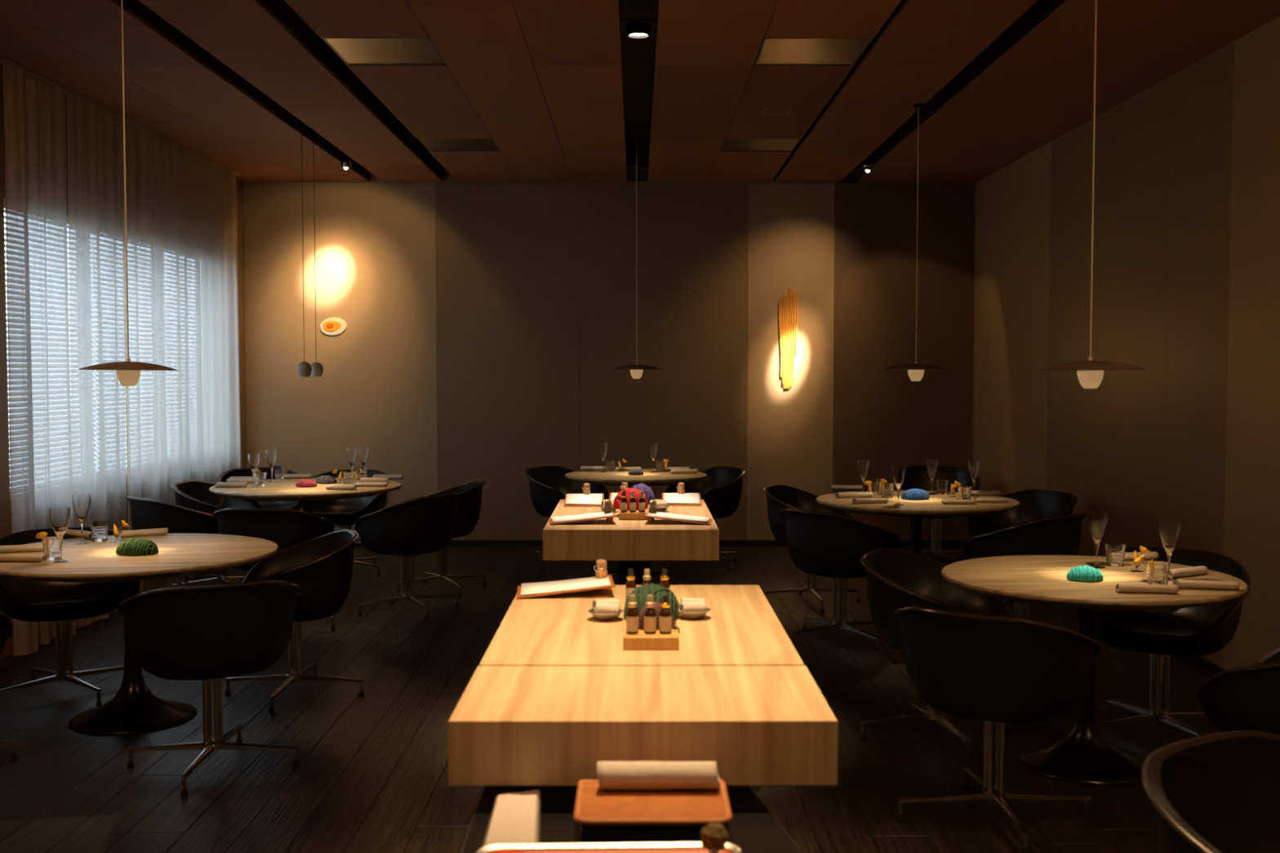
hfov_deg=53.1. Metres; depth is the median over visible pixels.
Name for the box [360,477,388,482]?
rolled napkin
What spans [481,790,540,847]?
folded napkin
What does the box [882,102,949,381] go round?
pendant lamp
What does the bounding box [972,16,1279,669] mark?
wall
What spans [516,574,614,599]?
menu board
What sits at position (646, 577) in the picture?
bottle
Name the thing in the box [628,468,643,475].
yarn ball
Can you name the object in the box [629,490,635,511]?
bottle
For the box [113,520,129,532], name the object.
blossom
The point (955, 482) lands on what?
blossom
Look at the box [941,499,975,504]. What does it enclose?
rolled napkin
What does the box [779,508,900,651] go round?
armchair
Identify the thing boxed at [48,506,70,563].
champagne flute
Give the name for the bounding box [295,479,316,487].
yarn ball
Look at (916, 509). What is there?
round table
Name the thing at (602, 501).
rolled towel
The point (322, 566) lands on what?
armchair
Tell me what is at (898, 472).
champagne flute
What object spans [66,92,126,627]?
curtain
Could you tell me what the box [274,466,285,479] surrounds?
tumbler
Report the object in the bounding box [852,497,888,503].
rolled napkin
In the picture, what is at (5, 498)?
curtain
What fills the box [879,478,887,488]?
blossom
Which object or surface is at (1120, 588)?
rolled napkin
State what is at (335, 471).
blossom
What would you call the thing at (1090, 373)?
pendant lamp
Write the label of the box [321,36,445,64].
ceiling vent
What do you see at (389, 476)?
rolled napkin
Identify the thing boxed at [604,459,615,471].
tumbler
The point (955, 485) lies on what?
blossom
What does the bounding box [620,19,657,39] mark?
recessed light
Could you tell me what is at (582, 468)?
rolled napkin
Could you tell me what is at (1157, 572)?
tumbler
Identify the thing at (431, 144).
ceiling vent
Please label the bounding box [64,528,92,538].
rolled napkin
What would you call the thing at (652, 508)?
cork
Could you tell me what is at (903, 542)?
baseboard
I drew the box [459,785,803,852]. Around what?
table
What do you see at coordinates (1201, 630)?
armchair
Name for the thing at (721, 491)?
armchair
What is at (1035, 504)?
armchair
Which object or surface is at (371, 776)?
floor
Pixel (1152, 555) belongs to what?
rolled napkin
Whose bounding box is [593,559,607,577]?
jar
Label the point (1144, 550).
blossom
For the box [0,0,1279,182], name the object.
ceiling
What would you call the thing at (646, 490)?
yarn ball
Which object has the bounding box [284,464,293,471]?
blossom
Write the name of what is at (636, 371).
pendant lamp
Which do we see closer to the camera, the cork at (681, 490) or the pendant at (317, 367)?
the cork at (681, 490)
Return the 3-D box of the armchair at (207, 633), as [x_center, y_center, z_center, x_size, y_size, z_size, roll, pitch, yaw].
[-1.645,0.939,4.922,0.662,0.761,0.603,-1,3,-25]
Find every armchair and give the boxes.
[0,527,124,706]
[0,612,17,762]
[117,579,302,797]
[124,495,218,586]
[170,480,263,586]
[213,507,334,630]
[216,466,302,573]
[225,528,364,715]
[311,469,391,576]
[355,493,462,620]
[396,479,486,597]
[524,465,608,569]
[665,466,746,570]
[762,484,860,613]
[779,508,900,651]
[860,547,1010,760]
[893,465,980,561]
[893,606,1101,852]
[963,512,1087,632]
[966,488,1077,621]
[1097,546,1250,736]
[1141,730,1279,852]
[1195,646,1279,735]
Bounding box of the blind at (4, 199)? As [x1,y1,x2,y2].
[3,197,71,496]
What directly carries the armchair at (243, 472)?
on the floor
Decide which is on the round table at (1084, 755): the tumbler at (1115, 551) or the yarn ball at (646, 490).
the tumbler at (1115, 551)
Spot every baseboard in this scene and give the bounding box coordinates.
[354,539,968,546]
[1178,655,1226,675]
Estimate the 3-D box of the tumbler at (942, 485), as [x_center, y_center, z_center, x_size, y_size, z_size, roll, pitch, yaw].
[1.940,0.386,8.209,0.085,0.090,0.085,0,3,0]
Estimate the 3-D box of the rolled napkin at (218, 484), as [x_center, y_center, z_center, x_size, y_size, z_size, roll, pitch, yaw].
[-2.759,0.394,8.653,0.210,0.035,0.056,0,3,-5]
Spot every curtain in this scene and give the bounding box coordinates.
[0,59,75,657]
[0,67,247,658]
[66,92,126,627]
[120,116,204,593]
[198,154,241,484]
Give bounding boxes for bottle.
[620,482,625,490]
[620,490,626,511]
[625,568,635,601]
[626,594,638,634]
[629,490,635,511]
[638,490,645,511]
[641,568,651,585]
[644,594,656,634]
[658,594,671,634]
[659,568,670,589]
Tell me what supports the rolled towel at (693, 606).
in the bowl at (689, 615)
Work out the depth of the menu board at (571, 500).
6.05 m
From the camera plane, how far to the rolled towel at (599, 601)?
3.28 m
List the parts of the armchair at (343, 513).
leg, leg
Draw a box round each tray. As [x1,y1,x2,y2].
[475,841,741,852]
[573,779,732,824]
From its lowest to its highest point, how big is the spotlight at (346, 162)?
0.196 m
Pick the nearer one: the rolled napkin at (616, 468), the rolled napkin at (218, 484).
the rolled napkin at (218, 484)
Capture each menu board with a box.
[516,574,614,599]
[548,511,616,524]
[564,493,604,506]
[608,492,618,500]
[644,511,712,524]
[662,493,702,506]
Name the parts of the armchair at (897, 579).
column rod, column rod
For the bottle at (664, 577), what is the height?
0.088 m
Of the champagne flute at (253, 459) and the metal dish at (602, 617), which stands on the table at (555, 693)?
the metal dish at (602, 617)
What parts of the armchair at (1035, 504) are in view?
leg, leg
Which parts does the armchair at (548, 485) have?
leg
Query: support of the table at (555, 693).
on the floor
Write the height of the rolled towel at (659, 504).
0.031 m
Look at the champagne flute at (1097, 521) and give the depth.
5.14 m
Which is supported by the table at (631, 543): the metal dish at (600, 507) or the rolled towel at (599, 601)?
the metal dish at (600, 507)
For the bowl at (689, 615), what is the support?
on the table at (555, 693)
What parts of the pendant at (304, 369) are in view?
cord, lamp shade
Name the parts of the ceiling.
panel, panel, panel, panel, panel, panel, panel, panel, panel, panel, panel, panel, panel, panel, panel, panel, panel, panel, panel, panel, panel, panel, panel, panel, panel, panel, panel, panel, panel, panel, panel, panel, panel, panel, panel, panel, panel, panel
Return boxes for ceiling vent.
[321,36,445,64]
[417,138,499,151]
[720,138,800,151]
[754,37,872,65]
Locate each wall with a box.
[243,167,975,540]
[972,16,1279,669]
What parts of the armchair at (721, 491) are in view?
leg, leg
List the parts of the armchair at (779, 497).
column rod, column rod, column rod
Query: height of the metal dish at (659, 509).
0.022 m
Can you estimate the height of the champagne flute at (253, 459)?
0.225 m
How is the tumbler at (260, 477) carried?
on the round table at (284, 489)
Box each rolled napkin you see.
[0,544,43,552]
[0,554,47,561]
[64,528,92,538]
[120,528,168,537]
[215,481,248,487]
[226,478,255,483]
[229,476,252,478]
[283,473,311,478]
[325,484,357,489]
[355,481,388,486]
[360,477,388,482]
[372,474,403,479]
[579,466,605,470]
[596,760,719,789]
[614,466,640,471]
[666,466,689,470]
[670,469,697,473]
[830,484,862,489]
[835,492,873,497]
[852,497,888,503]
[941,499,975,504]
[970,490,1001,495]
[973,497,1007,502]
[1115,583,1178,593]
[1124,551,1158,559]
[1169,565,1208,577]
[1171,579,1239,590]
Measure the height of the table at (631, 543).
0.900 m
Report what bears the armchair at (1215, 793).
on the floor
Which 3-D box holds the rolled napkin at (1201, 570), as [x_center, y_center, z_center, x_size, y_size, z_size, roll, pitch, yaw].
[2.109,0.562,4.944,0.206,0.033,0.049,-1,3,-28]
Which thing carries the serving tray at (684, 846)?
on the table at (752, 828)
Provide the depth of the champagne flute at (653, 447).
9.90 m
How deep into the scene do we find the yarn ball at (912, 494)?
7.81 m
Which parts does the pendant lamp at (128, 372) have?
cord, lamp shade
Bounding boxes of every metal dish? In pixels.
[587,608,623,621]
[599,506,617,511]
[657,506,670,511]
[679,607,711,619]
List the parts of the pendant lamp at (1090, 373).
lamp shade, cord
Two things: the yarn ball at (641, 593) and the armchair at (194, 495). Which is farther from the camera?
the armchair at (194, 495)
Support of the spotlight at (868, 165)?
attached to the ceiling
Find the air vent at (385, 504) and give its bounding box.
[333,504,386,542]
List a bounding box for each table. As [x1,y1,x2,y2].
[0,533,278,734]
[208,477,401,513]
[448,585,837,786]
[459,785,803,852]
[542,499,719,585]
[564,468,706,575]
[816,490,1020,555]
[941,555,1248,785]
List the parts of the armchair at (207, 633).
column rod, column rod, column rod, column rod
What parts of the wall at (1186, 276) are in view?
wall panel, wall panel, wall panel, wall panel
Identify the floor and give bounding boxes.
[0,546,1225,852]
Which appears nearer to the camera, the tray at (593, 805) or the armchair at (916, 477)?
the tray at (593, 805)
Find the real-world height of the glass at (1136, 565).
0.044 m
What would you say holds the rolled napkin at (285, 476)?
on the round table at (284, 489)
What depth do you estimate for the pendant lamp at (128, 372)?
5.54 m
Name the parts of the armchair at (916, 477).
leg, column rod, column rod, column rod, column rod, leg, leg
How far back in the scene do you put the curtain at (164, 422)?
8.83 m
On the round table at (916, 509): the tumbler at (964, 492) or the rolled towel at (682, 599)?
the tumbler at (964, 492)
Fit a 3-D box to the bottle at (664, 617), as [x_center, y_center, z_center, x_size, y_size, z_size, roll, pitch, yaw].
[0.058,0.432,2.949,0.028,0.088,0.028,0,3,0]
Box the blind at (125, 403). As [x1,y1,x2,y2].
[124,403,126,473]
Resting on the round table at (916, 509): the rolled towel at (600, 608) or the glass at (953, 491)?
the glass at (953, 491)
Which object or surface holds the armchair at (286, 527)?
on the floor
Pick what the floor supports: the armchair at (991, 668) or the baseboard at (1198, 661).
the armchair at (991, 668)
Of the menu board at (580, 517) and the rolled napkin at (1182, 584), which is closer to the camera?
the rolled napkin at (1182, 584)
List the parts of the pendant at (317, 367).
cord, lamp shade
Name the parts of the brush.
handle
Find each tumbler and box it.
[41,536,62,560]
[89,520,109,542]
[254,471,266,486]
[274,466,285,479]
[342,471,355,484]
[356,466,368,480]
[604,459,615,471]
[655,459,665,471]
[866,477,879,492]
[880,482,893,497]
[935,479,949,493]
[957,486,972,499]
[1104,542,1126,566]
[1146,560,1170,584]
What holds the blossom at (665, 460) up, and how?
on the glass
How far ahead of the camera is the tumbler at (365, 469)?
9.18 m
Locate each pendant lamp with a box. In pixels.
[78,0,177,386]
[610,137,662,378]
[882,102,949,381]
[1035,0,1146,388]
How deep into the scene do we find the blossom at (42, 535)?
5.51 m
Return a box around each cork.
[582,482,590,494]
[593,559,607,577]
[602,499,612,513]
[647,499,657,513]
[676,482,684,493]
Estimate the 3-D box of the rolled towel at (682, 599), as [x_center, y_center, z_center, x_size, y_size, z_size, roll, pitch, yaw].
[0.136,0.458,3.306,0.068,0.031,0.031,1,3,11]
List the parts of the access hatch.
hatch plate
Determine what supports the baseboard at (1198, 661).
attached to the wall at (1186, 276)
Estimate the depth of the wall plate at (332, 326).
11.05 m
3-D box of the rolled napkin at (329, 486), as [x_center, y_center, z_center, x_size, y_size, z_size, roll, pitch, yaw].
[-1.978,0.401,8.481,0.202,0.035,0.056,0,3,5]
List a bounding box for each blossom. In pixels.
[35,532,47,538]
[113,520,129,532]
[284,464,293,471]
[332,469,342,477]
[355,468,364,476]
[663,458,669,466]
[864,480,871,489]
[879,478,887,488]
[951,480,960,489]
[951,483,961,490]
[1133,546,1150,560]
[1133,554,1153,568]
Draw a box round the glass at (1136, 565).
[1129,560,1143,572]
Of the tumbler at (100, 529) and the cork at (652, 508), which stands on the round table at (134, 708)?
the tumbler at (100, 529)
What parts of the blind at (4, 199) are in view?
head rail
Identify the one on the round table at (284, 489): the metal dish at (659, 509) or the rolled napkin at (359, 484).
the rolled napkin at (359, 484)
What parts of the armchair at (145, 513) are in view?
column rod, column rod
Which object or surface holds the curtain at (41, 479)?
hanging from the ceiling
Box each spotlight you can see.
[340,151,352,169]
[862,152,874,173]
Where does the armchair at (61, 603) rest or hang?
on the floor
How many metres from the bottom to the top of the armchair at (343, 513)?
0.761 m
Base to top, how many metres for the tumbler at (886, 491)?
0.090 m
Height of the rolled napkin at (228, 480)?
0.035 m
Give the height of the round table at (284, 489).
0.740 m
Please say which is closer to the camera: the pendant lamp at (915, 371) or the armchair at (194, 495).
the pendant lamp at (915, 371)
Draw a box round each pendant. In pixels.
[297,121,311,377]
[310,140,323,377]
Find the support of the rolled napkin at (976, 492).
on the round table at (916, 509)
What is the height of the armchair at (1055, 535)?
0.761 m
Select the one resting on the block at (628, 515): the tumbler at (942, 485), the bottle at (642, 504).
the bottle at (642, 504)
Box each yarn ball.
[115,537,158,555]
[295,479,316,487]
[315,475,337,484]
[613,488,648,510]
[623,582,679,620]
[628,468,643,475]
[631,483,654,505]
[638,602,677,629]
[901,488,928,499]
[1066,565,1102,581]
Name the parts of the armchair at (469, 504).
leg, leg, column rod, column rod, column rod, column rod, leg, leg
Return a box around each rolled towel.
[591,599,619,611]
[595,603,618,616]
[600,500,613,507]
[656,502,666,507]
[679,601,706,614]
[680,597,705,602]
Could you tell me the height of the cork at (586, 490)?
0.054 m
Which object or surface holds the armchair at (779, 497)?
on the floor
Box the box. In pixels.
[581,823,724,843]
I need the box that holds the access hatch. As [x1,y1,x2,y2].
[761,107,792,114]
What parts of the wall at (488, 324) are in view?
wall panel, wall panel, wall panel, wall panel, wall panel, wall panel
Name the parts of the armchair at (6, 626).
leg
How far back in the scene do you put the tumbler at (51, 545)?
5.35 m
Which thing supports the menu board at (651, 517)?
on the table at (631, 543)
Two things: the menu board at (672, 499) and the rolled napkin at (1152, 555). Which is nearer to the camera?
the rolled napkin at (1152, 555)
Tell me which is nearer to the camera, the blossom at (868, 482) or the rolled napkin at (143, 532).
the rolled napkin at (143, 532)
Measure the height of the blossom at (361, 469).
0.076 m
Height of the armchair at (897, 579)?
0.761 m
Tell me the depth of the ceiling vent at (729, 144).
9.17 m
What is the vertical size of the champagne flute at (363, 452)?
0.225 m
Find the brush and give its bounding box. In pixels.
[700,822,728,852]
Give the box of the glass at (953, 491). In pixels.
[948,489,956,497]
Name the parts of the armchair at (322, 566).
column rod, column rod, column rod, column rod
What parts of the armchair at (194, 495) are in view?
leg, leg, column rod, leg, column rod, leg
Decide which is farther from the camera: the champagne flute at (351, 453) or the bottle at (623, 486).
the champagne flute at (351, 453)
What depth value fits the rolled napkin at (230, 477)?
9.20 m
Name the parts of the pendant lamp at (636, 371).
cord, lamp shade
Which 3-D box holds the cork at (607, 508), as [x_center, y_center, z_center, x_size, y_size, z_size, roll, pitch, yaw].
[-0.135,0.336,5.388,0.035,0.054,0.040,1,3,19]
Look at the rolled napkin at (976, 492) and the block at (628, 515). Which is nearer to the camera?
the block at (628, 515)
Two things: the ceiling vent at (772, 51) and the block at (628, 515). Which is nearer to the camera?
the block at (628, 515)
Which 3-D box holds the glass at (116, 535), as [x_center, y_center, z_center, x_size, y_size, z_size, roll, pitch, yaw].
[-2.424,0.512,5.929,0.052,0.044,0.052,0,3,0]
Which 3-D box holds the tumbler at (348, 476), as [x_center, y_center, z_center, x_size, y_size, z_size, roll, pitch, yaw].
[-2.010,0.358,8.832,0.085,0.090,0.085,0,3,0]
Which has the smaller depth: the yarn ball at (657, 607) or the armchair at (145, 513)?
the yarn ball at (657, 607)
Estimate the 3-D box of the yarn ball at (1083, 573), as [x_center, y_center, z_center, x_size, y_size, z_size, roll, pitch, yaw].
[1.688,0.554,4.855,0.130,0.054,0.122,-1,3,-20]
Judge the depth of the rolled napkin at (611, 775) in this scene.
2.22 m
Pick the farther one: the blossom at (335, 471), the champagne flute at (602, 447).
the champagne flute at (602, 447)
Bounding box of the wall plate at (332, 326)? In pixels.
[320,317,346,335]
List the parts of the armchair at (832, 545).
leg, leg, column rod, column rod, column rod, column rod, leg, leg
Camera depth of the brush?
1.94 m
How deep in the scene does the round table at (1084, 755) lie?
4.89 m
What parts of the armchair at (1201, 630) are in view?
column rod, column rod, column rod, column rod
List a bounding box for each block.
[618,507,648,519]
[622,600,679,650]
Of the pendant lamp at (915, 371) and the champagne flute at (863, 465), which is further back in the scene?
the champagne flute at (863, 465)
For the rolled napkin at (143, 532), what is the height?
0.033 m
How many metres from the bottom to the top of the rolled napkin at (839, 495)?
0.035 m
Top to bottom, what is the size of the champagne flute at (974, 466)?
0.225 m
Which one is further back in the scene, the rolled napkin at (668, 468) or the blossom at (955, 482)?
the rolled napkin at (668, 468)
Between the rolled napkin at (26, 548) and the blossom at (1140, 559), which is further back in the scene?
the rolled napkin at (26, 548)
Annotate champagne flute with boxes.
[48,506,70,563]
[71,493,90,544]
[248,453,260,488]
[266,449,277,482]
[346,448,357,479]
[358,447,368,466]
[598,443,608,472]
[648,443,658,472]
[857,459,869,492]
[892,466,905,505]
[925,458,938,494]
[967,460,980,496]
[1087,511,1107,568]
[1158,519,1181,580]
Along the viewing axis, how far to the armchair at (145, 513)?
7.70 m
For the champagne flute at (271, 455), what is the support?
on the round table at (284, 489)
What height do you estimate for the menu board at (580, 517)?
0.035 m
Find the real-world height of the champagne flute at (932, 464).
0.225 m
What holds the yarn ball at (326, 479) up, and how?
on the round table at (284, 489)
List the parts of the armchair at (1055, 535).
column rod, column rod, column rod, column rod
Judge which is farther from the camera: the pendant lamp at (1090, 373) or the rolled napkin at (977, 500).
the rolled napkin at (977, 500)
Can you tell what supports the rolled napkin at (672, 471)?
on the round table at (591, 477)
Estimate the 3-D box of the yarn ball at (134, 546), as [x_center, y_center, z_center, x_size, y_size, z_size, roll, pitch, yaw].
[-2.175,0.516,5.537,0.176,0.068,0.136,0,3,-7]
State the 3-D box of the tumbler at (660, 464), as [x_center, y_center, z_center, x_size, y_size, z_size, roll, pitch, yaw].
[0.163,0.305,10.006,0.085,0.090,0.085,0,3,0]
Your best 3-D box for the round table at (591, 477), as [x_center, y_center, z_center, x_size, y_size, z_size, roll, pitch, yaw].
[-0.030,0.732,9.763,1.080,0.740,1.080,0,3,-7]
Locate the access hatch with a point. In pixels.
(766, 110)
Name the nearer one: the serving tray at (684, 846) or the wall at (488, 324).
the serving tray at (684, 846)
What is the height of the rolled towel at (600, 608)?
0.031 m
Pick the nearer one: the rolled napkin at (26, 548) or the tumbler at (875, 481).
the rolled napkin at (26, 548)
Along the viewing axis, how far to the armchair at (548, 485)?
10.17 m
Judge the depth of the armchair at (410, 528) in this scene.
7.88 m
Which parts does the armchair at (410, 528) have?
leg, leg, column rod, column rod, column rod, column rod, leg, leg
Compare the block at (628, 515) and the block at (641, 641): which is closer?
the block at (641, 641)
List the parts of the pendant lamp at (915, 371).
lamp shade, cord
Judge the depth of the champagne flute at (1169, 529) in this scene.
4.84 m
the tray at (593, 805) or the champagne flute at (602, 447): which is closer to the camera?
the tray at (593, 805)
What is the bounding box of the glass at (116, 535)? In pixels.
[111,532,122,542]
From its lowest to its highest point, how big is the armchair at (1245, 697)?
0.761 m
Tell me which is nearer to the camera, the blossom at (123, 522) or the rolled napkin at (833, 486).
the blossom at (123, 522)
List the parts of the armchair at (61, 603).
leg, leg, column rod, column rod, column rod, column rod, leg, leg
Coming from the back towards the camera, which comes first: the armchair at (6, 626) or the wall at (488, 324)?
the wall at (488, 324)
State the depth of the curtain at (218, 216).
10.07 m
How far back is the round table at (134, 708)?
5.51 m
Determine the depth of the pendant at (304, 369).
8.34 m
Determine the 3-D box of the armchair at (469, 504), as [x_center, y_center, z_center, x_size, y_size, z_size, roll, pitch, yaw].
[-1.378,0.760,8.909,0.617,0.761,0.662,0,3,-8]

